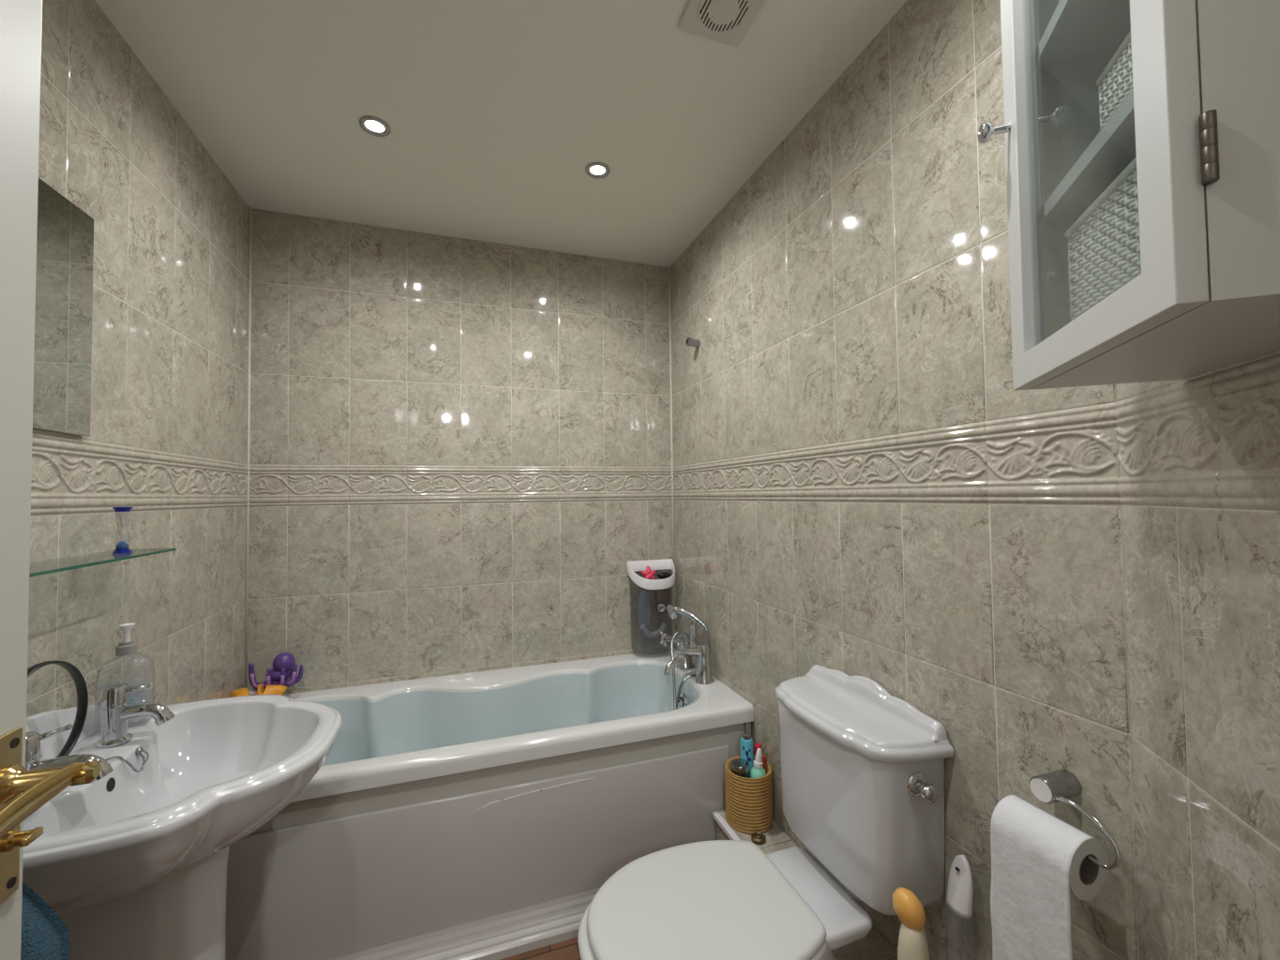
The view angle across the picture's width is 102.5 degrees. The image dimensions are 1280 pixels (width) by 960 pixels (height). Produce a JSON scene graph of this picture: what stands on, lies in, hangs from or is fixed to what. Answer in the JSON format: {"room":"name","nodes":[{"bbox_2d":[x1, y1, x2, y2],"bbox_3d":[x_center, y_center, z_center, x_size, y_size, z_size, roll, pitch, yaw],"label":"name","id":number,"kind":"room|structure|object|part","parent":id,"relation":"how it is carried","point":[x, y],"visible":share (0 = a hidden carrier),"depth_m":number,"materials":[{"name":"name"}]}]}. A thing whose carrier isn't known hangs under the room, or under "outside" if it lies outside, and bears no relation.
{"room":"bathroom","nodes":[
{"label":"bathroom","id":0,"kind":"room"},
{"bbox_2d":[26,0,249,717],"bbox_3d":[-1.070,0.128,0.787,0.006,2.377,2.346,0,-2,-19],"label":"wall","id":1,"kind":"structure","parent":0,"point":[166,443],"depth_m":1.29,"materials":[{"name":"tile"}]},
{"bbox_2d":[32,178,93,436],"bbox_3d":[-1.074,-0.335,0.808,0.012,0.468,0.600,0,-2,-19],"label":"wall mirror","id":2,"kind":"object","parent":1,"relation":"attached to","point":[65,235],"visible":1,"depth_m":1.01,"materials":[{"name":"grey mirror"}]},
{"bbox_2d":[29,548,175,577],"bbox_3d":[-1.043,0.160,0.892,0.121,0.022,0.631,0,-2,-19],"label":"glass shelf","id":3,"kind":"object","parent":1,"relation":"attached to","point":[49,566],"visible":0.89,"depth_m":0.97,"materials":[{"name":"teal"}]},
{"bbox_2d":[111,507,132,554],"bbox_3d":[-1.107,0.107,1.099,0.030,0.098,0.030,0,-2,-19],"label":"timer","id":4,"kind":"object","parent":3,"relation":"on","point":[122,547],"visible":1,"depth_m":1.09,"materials":[{"name":"blue plastic"}]},
{"bbox_2d":[247,208,675,694],"bbox_3d":[-0.645,0.164,2.168,1.698,2.377,0.006,0,-2,-19],"label":"wall","id":5,"kind":"structure","parent":0,"point":[460,448],"depth_m":2.13,"materials":[{"name":"tile"}]},
{"bbox_2d":[244,207,252,689],"bbox_3d":[-1.449,-0.119,1.903,0.009,1.807,0.009,0,-2,-19],"label":"trim","id":6,"kind":"structure","parent":5,"relation":"attached to","point":[250,208],"depth_m":1.90,"materials":[{"name":"grey tile"}]},
{"bbox_2d":[668,266,676,646],"bbox_3d":[0.152,-0.123,2.448,0.009,1.807,0.009,0,-2,-19],"label":"trim","id":7,"kind":"structure","parent":5,"relation":"attached to","point":[669,266],"depth_m":2.45,"materials":[{"name":"beige tile"}]},
{"bbox_2d":[95,0,906,267],"bbox_3d":[-0.293,-1.091,1.124,1.858,0.060,2.446,0,-2,-19],"label":"ceiling","id":8,"kind":"structure","parent":0,"point":[496,112],"depth_m":1.43,"materials":[{"name":"white paint"}]},
{"bbox_2d":[359,116,390,136],"bbox_3d":[-0.781,-1.040,1.514,0.082,0.008,0.082,0,-2,-19],"label":"recessed light","id":9,"kind":"object","parent":8,"relation":"in","point":[373,126],"visible":1,"depth_m":1.51,"materials":[{"name":"silver metal"}]},
{"bbox_3d":[-0.781,-1.040,1.514,0.049,0.004,0.049,-1,-2,21],"label":"bulb","id":10,"kind":"part","parent":9,"relation":"part of","materials":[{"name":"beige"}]},
{"bbox_2d":[585,162,609,178],"bbox_3d":[-0.143,-1.042,1.731,0.082,0.008,0.082,0,-2,-19],"label":"recessed light","id":11,"kind":"object","parent":8,"relation":"in","point":[598,170],"visible":1,"depth_m":1.73,"materials":[{"name":"silver metal"}]},
{"bbox_3d":[-0.143,-1.042,1.731,0.049,0.004,0.049,-2,-2,32],"label":"bulb","id":12,"kind":"part","parent":11,"relation":"part of","materials":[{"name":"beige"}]},
{"bbox_2d":[677,0,765,46],"bbox_3d":[0.188,-1.058,1.151,0.158,0.016,0.158,0,-2,-19],"label":"fan","id":13,"kind":"object","parent":8,"relation":"attached to","point":[727,22],"visible":1,"depth_m":1.17,"materials":[{"name":"white plastic"}]},
{"bbox_2d":[697,0,751,33],"bbox_3d":[0.188,-1.052,1.151,0.118,0.003,0.118,0,-2,-19],"label":"grille","id":14,"kind":"object","parent":13,"relation":"attached to","point":[714,16],"depth_m":1.16,"materials":[{"name":"grey plastic"}]},
{"bbox_2d":[499,936,580,959],"bbox_3d":[-0.263,1.345,1.052,1.858,0.060,2.446,0,-2,-19],"label":"floor","id":15,"kind":"structure","parent":0,"point":[565,950],"depth_m":1.44,"materials":[{"name":"brown wood"}]},
{"bbox_2d":[22,683,342,959],"bbox_3d":[-0.869,0.863,0.984,0.505,0.915,0.574,0,-2,-19],"label":"basin","id":16,"kind":"object","parent":15,"relation":"on","point":[132,860],"visible":0.87,"depth_m":0.92,"materials":[{"name":"white ceramic"}]},
{"bbox_2d":[27,660,88,757],"bbox_3d":[-1.037,0.415,0.891,0.017,0.195,0.174,0,-2,-12],"label":"band","id":17,"kind":"object","parent":16,"relation":"on","point":[78,678],"visible":0.66,"depth_m":0.96,"materials":[{"name":"black plastic"}]},
{"bbox_2d":[25,724,113,783],"bbox_3d":[-0.934,0.457,0.831,0.137,0.111,0.072,0,-2,-19],"label":"tap","id":18,"kind":"object","parent":16,"relation":"on","point":[33,739],"depth_m":0.82,"materials":[{"name":"silver metal"}]},
{"bbox_2d":[94,623,154,732],"bbox_3d":[-1.095,0.414,1.095,0.088,0.214,0.053,1,-2,-39],"label":"soap bottle","id":19,"kind":"object","parent":16,"relation":"on","point":[128,647],"visible":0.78,"depth_m":1.09,"materials":[{"name":"clear plastic"}]},
{"bbox_3d":[-0.972,0.535,0.940,0.025,0.049,0.133,-1,-2,7],"label":"plug chain","id":20,"kind":"part","parent":16,"relation":"part of","materials":[{"name":"silver metal"}]},
{"bbox_2d":[95,683,174,748],"bbox_3d":[-1.011,0.464,1.033,0.121,0.111,0.052,0,-2,-19],"label":"tap","id":21,"kind":"object","parent":16,"relation":"on","point":[116,712],"depth_m":1.02,"materials":[{"name":"silver metal"}]},
{"bbox_2d":[225,604,753,959],"bbox_3d":[-0.515,0.923,1.790,1.696,0.833,0.751,0,-2,-19],"label":"bathtub","id":22,"kind":"object","parent":15,"relation":"on","point":[480,815],"visible":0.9,"depth_m":1.52,"materials":[{"name":"ceramic"}]},
{"bbox_2d":[247,686,256,695],"bbox_3d":[-1.384,0.770,1.851,0.060,0.055,0.060,0,-2,-19],"label":"toy","id":23,"kind":"object","parent":22,"relation":"on","point":[252,692],"visible":0.12,"depth_m":1.83,"materials":[{"name":"white plastic"}]},
{"bbox_2d":[229,682,287,697],"bbox_3d":[-1.320,0.750,1.769,0.172,0.078,0.165,0,-2,-19],"label":"toy","id":24,"kind":"object","parent":22,"relation":"on","point":[269,689],"visible":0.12,"depth_m":1.78,"materials":[{"name":"orange plastic"}]},
{"bbox_2d":[248,652,302,690],"bbox_3d":[-1.310,0.686,1.846,0.171,0.121,0.100,0,-2,-19],"label":"toy","id":25,"kind":"object","parent":22,"relation":"on","point":[280,674],"visible":0.91,"depth_m":1.83,"materials":[{"name":"purple plastic"}]},
{"bbox_3d":[-1.346,0.699,1.839,0.098,0.094,0.032,0,-2,-19],"label":"arm","id":26,"kind":"part","parent":25,"relation":"part of","materials":[{"name":"purple plastic"}]},
{"bbox_3d":[-1.333,0.696,1.830,0.087,0.100,0.031,1,-2,-39],"label":"arm","id":27,"kind":"part","parent":25,"relation":"part of","materials":[{"name":"purple plastic"}]},
{"bbox_3d":[-1.306,0.704,1.831,0.031,0.082,0.064,-1,-2,-3],"label":"arm","id":28,"kind":"part","parent":25,"relation":"part of","materials":[{"name":"purple plastic"}]},
{"bbox_3d":[-1.287,0.707,1.837,0.070,0.077,0.031,-2,-2,36],"label":"arm","id":29,"kind":"part","parent":25,"relation":"part of","materials":[{"name":"purple plastic"}]},
{"bbox_3d":[-1.296,0.719,1.871,0.031,0.054,0.068,-2,-2,28],"label":"arm","id":30,"kind":"part","parent":25,"relation":"part of","materials":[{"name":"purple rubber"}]},
{"bbox_3d":[-1.277,0.705,1.853,0.078,0.082,0.046,0,-2,-19],"label":"arm","id":31,"kind":"part","parent":25,"relation":"part of","materials":[{"name":"purple plastic"}]},
{"bbox_3d":[-1.272,0.710,1.863,0.090,0.071,0.031,0,-2,-19],"label":"arm","id":32,"kind":"part","parent":25,"relation":"part of","materials":[{"name":"purple plastic"}]},
{"bbox_3d":[-0.457,1.077,1.477,1.602,0.357,0.014,0,-2,-19],"label":"bath panel","id":33,"kind":"part","parent":22,"relation":"part of","materials":[{"name":"white plastic"}]},
{"bbox_2d":[626,558,675,654],"bbox_3d":[0.066,0.573,2.327,0.222,0.406,0.122,0,-2,-19],"label":"holder","id":34,"kind":"object","parent":22,"relation":"on","point":[632,566],"visible":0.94,"depth_m":2.32,"materials":[{"name":"plastic"}]},
{"bbox_2d":[637,590,650,628],"bbox_3d":[0.019,0.589,2.324,0.061,0.176,0.061,0,-2,-19],"label":"bag","id":35,"kind":"object","parent":34,"relation":"in","point":[643,603],"visible":0.84,"depth_m":2.30,"materials":[{"name":"grey plastic"}]},
{"bbox_2d":[641,566,656,579],"bbox_3d":[0.041,0.424,2.319,0.072,0.070,0.039,0,-2,-19],"label":"toy","id":36,"kind":"object","parent":34,"relation":"in","point":[649,574],"visible":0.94,"depth_m":2.31,"materials":[{"name":"pink plastic"}]},
{"bbox_2d":[639,622,667,638],"bbox_3d":[0.062,0.675,2.313,0.137,0.070,0.036,0,-2,-24],"label":"toy","id":37,"kind":"object","parent":34,"relation":"in","point":[652,635],"visible":0.96,"depth_m":2.29,"materials":[{"name":"grey plastic"}]},
{"bbox_2d":[657,603,665,612],"bbox_3d":[0.096,0.572,2.291,0.036,0.036,0.005,0,-2,-7],"label":"wheel","id":38,"kind":"object","parent":34,"relation":"in","point":[661,608],"visible":1,"depth_m":2.29,"materials":[{"name":"grey"}]},
{"bbox_2d":[653,578,670,614],"bbox_3d":[0.101,0.529,2.347,0.078,0.161,0.068,0,-2,-19],"label":"toy","id":39,"kind":"object","parent":34,"relation":"in","point":[662,596],"visible":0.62,"depth_m":2.32,"materials":[{"name":"brown plastic"}]},
{"bbox_2d":[656,571,671,578],"bbox_3d":[0.111,0.434,2.353,0.073,0.032,0.050,0,-2,-19],"label":"toy","id":40,"kind":"object","parent":39,"relation":"on","point":[663,574],"visible":0.98,"depth_m":2.33,"materials":[{"name":"black plastic"}]},
{"bbox_2d":[660,604,713,709],"bbox_3d":[0.147,0.821,2.051,0.236,0.630,0.252,0,-2,-19],"label":"mixer tap","id":41,"kind":"object","parent":22,"relation":"on","point":[685,678],"depth_m":2.05,"materials":[{"name":"silver metal"}]},
{"bbox_2d":[577,664,953,959],"bbox_3d":[0.224,0.896,1.109,0.729,0.829,0.466,0,-2,-19],"label":"toilet","id":42,"kind":"object","parent":15,"relation":"on","point":[862,768],"visible":1,"depth_m":1.06,"materials":[{"name":"ceramic"}]},
{"bbox_3d":[0.105,0.900,1.044,0.461,0.020,0.373,0,-2,-19],"label":"seat","id":43,"kind":"part","parent":42,"relation":"part of","materials":[{"name":"plastic"}]},
{"bbox_3d":[0.114,0.877,1.048,0.442,0.024,0.370,0,-2,-19],"label":"lid","id":44,"kind":"part","parent":42,"relation":"part of","materials":[{"name":"plastic"}]},
{"bbox_2d":[766,846,873,953],"bbox_3d":[0.352,0.938,1.143,0.208,0.054,0.252,0,-2,-19],"label":"toilet part","id":45,"kind":"object","parent":42,"relation":"attached to","point":[846,923],"depth_m":1.12,"materials":[{"name":"white ceramic"}]},
{"bbox_3d":[0.475,0.551,1.218,0.182,0.035,0.445,0,-2,-19],"label":"cistern lid","id":46,"kind":"part","parent":42,"relation":"part of","materials":[{"name":"white ceramic"}]},
{"bbox_3d":[0.563,0.610,1.003,0.035,0.035,0.028,0,-2,-19],"label":"flush knob","id":47,"kind":"part","parent":42,"relation":"part of","materials":[{"name":"silver metal"}]},
{"bbox_3d":[0.481,1.184,0.861,0.080,0.232,0.196,0,-2,-19],"label":"trim","id":48,"kind":"structure","parent":15,"relation":"on","visible":0},
{"bbox_2d":[892,887,929,959],"bbox_3d":[0.489,0.906,0.919,0.068,0.329,0.064,0,-2,-19],"label":"brush","id":49,"kind":"object","parent":48,"relation":"on","point":[912,942],"visible":1,"depth_m":0.91,"materials":[{"name":"orange"}]},
{"bbox_2d":[670,0,1139,959],"bbox_3d":[0.477,0.134,1.622,0.085,2.377,1.767,0,-2,-19],"label":"wall","id":50,"kind":"structure","parent":0,"point":[864,485],"depth_m":1.13,"materials":[{"name":"tile"}]},
{"bbox_2d":[685,337,700,347],"bbox_3d":[0.223,-0.578,2.165,0.057,0.039,0.037,0,-2,-19],"label":"bracket","id":51,"kind":"object","parent":50,"relation":"attached to","point":[690,342],"visible":1,"depth_m":2.15,"materials":[{"name":"silver metal"}]},
{"bbox_2d":[716,822,729,840],"bbox_3d":[0.410,1.200,1.241,0.001,0.224,0.970,0,-2,-19],"label":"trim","id":52,"kind":"structure","parent":50,"relation":"attached to","point":[720,835],"depth_m":1.67,"materials":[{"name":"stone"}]},
{"bbox_2d":[712,811,740,841],"bbox_3d":[0.404,1.089,1.242,0.020,0.016,0.970,0,-2,-19],"label":"trim","id":53,"kind":"structure","parent":50,"relation":"attached to","point":[716,816],"depth_m":1.62,"materials":[{"name":"white"}]},
{"bbox_2d":[717,809,897,959],"bbox_3d":[0.481,1.085,1.269,0.144,0.007,0.968,0,-2,-19],"label":"trim","id":54,"kind":"structure","parent":50,"relation":"attached to","point":[874,946],"depth_m":1.21,"materials":[{"name":"tile"}]},
{"bbox_2d":[724,755,772,833],"bbox_3d":[0.350,1.009,1.657,0.149,0.168,0.149,0,-2,-19],"label":"straw basket","id":55,"kind":"object","parent":54,"relation":"on","point":[748,801],"visible":0.91,"depth_m":1.60,"materials":[{"name":"beige wicker"}]},
{"bbox_2d":[730,758,749,778],"bbox_3d":[0.322,0.999,1.649,0.058,0.181,0.058,0,-2,-19],"label":"glass jar","id":56,"kind":"object","parent":55,"relation":"in","point":[740,767],"visible":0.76,"depth_m":1.63,"materials":[{"name":"black"}]},
{"bbox_2d":[739,733,753,778],"bbox_3d":[0.354,0.964,1.690,0.043,0.252,0.046,0,-2,-19],"label":"aerosol can","id":57,"kind":"object","parent":55,"relation":"in","point":[746,747],"visible":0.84,"depth_m":1.68,"materials":[{"name":"teal metal"}]},
{"bbox_2d":[742,746,751,761],"bbox_3d":[0.348,0.897,1.673,0.027,0.055,0.011,-1,-2,12],"label":"print","id":58,"kind":"object","parent":57,"relation":"attached to","point":[746,750],"depth_m":1.67,"materials":[{"name":"blue paint"}]},
{"bbox_2d":[753,743,761,758],"bbox_3d":[0.388,0.979,1.683,0.023,0.222,0.023,0,-2,-19],"label":"tube","id":59,"kind":"object","parent":55,"relation":"in","point":[756,745],"visible":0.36,"depth_m":1.68,"materials":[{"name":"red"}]},
{"bbox_2d":[750,748,766,778],"bbox_3d":[0.377,0.973,1.637,0.049,0.231,0.049,0,-2,-19],"label":"bottle","id":60,"kind":"object","parent":55,"relation":"in","point":[757,771],"visible":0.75,"depth_m":1.63,"materials":[{"name":"teal plastic"}]},
{"bbox_2d":[761,754,767,774],"bbox_3d":[0.403,0.992,1.668,0.019,0.194,0.019,0,-2,-19],"label":"bottle","id":61,"kind":"object","parent":55,"relation":"in","point":[763,758],"visible":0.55,"depth_m":1.66,"materials":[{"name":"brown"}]},
{"bbox_2d":[751,831,766,844],"bbox_3d":[0.358,1.083,1.556,0.044,0.015,0.044,0,-2,-19],"label":"cap","id":62,"kind":"object","parent":54,"relation":"on","point":[758,838],"visible":1,"depth_m":1.55,"materials":[{"name":"gold metal"}]},
{"bbox_2d":[945,855,975,959],"bbox_3d":[0.611,0.896,0.981,0.035,0.348,0.048,0,-2,-19],"label":"toilet brush holder","id":63,"kind":"object","parent":54,"relation":"on","point":[959,898],"visible":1,"depth_m":0.98,"materials":[{"name":"plastic"}]},
{"bbox_2d":[989,768,1121,870],"bbox_3d":[0.670,0.517,0.815,0.081,0.081,0.185,0,-2,-19],"label":"toilet roll holder","id":64,"kind":"object","parent":50,"relation":"attached to","point":[1061,785],"visible":0.84,"depth_m":0.82,"materials":[{"name":"silver metal"}]},
{"bbox_3d":[0.641,0.497,0.823,0.001,0.033,0.033,0,-2,-19],"label":"post","id":65,"kind":"part","parent":64,"relation":"part of","materials":[{"name":"white metal"}]},
{"bbox_2d":[990,795,1108,959],"bbox_3d":[0.636,0.749,0.799,0.094,0.444,0.120,0,-2,-19],"label":"toilet roll","id":66,"kind":"object","parent":64,"relation":"on","point":[1038,860],"visible":1,"depth_m":0.78,"materials":[{"name":"white paper"}]},
{"bbox_3d":[0.672,0.496,0.833,0.064,0.039,0.039,0,-2,-19],"label":"post","id":67,"kind":"part","parent":64,"relation":"part of","materials":[{"name":"silver metal"}]},
{"bbox_2d":[897,922,929,959],"bbox_3d":[0.490,0.931,0.917,0.068,0.278,0.062,0,-2,-19],"label":"handle","id":68,"kind":"object","parent":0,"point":[912,942],"depth_m":0.90,"materials":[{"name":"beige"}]},
{"bbox_2d":[1113,349,1279,959],"bbox_3d":[0.605,0.097,0.427,0.006,2.377,0.736,-1,-2,19],"label":"wall","id":69,"kind":"structure","parent":0,"point":[1197,489],"depth_m":0.61,"materials":[{"name":"tile"}]},
{"bbox_2d":[977,0,1279,391],"bbox_3d":[0.510,-0.461,0.519,0.215,0.670,0.346,-1,-2,19],"label":"upper cabinet","id":70,"kind":"object","parent":69,"relation":"attached to","point":[1199,119],"visible":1,"depth_m":0.43,"materials":[{"name":"white paint"}]},
{"bbox_3d":[0.476,-0.471,0.691,0.038,0.026,0.025,-2,-2,34],"label":"door knob","id":71,"kind":"part","parent":70,"relation":"part of","materials":[{"name":"silver metal"}]},
{"bbox_2d":[1032,0,1130,70],"bbox_3d":[0.537,-0.559,0.517,0.140,0.018,0.305,-1,-2,19],"label":"shelf","id":72,"kind":"object","parent":70,"relation":"attached to","point":[1079,34],"depth_m":0.63,"materials":[{"name":"white paint"}]},
{"bbox_2d":[1038,88,1136,225],"bbox_3d":[0.540,-0.350,0.510,0.140,0.018,0.305,-1,-2,19],"label":"shelf","id":73,"kind":"object","parent":70,"relation":"attached to","point":[1113,148],"depth_m":0.57,"materials":[{"name":"white paint"}]},
{"bbox_2d":[1064,156,1141,321],"bbox_3d":[0.545,-0.230,0.499,0.122,0.170,0.262,-1,-2,19],"label":"wicker basket","id":74,"kind":"object","parent":70,"relation":"on","point":[1104,245],"visible":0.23,"depth_m":0.56,"materials":[{"name":"grey wicker"}]},
{"bbox_3d":[0.454,-0.460,0.543,0.019,0.670,0.338,-1,-2,19],"label":"cabinet door","id":75,"kind":"part","parent":70,"relation":"part of","materials":[{"name":"white paint"}]},
{"bbox_2d":[1096,30,1133,130],"bbox_3d":[0.574,-0.418,0.558,0.095,0.118,0.081,-1,-2,19],"label":"wicker basket","id":76,"kind":"object","parent":70,"relation":"on","point":[1115,82],"visible":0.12,"depth_m":0.57,"materials":[{"name":"white wicker"}]},
{"bbox_3d":[-0.065,0.087,-0.173,1.448,2.377,0.120,0,-2,-19],"label":"wall","id":77,"kind":"structure","parent":0,"visible":0},
{"bbox_2d":[0,0,101,959],"bbox_3d":[-0.480,0.292,0.148,0.134,1.982,0.758,0,-2,-19],"label":"door","id":78,"kind":"structure","parent":77,"relation":"in","point":[22,791],"depth_m":0.49,"materials":[{"name":"paint"}]},
{"bbox_3d":[-0.592,0.315,0.474,0.004,0.154,0.045,0,-2,-19],"label":"handle plate","id":79,"kind":"part","parent":78,"relation":"part of","materials":[{"name":"gold metal"}]},
{"bbox_3d":[-0.524,0.279,0.441,0.016,0.024,0.115,0,-2,-19],"label":"lever blade","id":80,"kind":"part","parent":78,"relation":"part of","materials":[{"name":"gold metal"}]},
{"bbox_2d":[20,883,70,959],"bbox_3d":[-0.653,0.627,0.447,0.067,0.500,0.414,0,-2,-19],"label":"hand towel","id":81,"kind":"object","parent":78,"relation":"hanging from","point":[45,936],"visible":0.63,"depth_m":0.59,"materials":[{"name":"blue fabric"}]}
]}

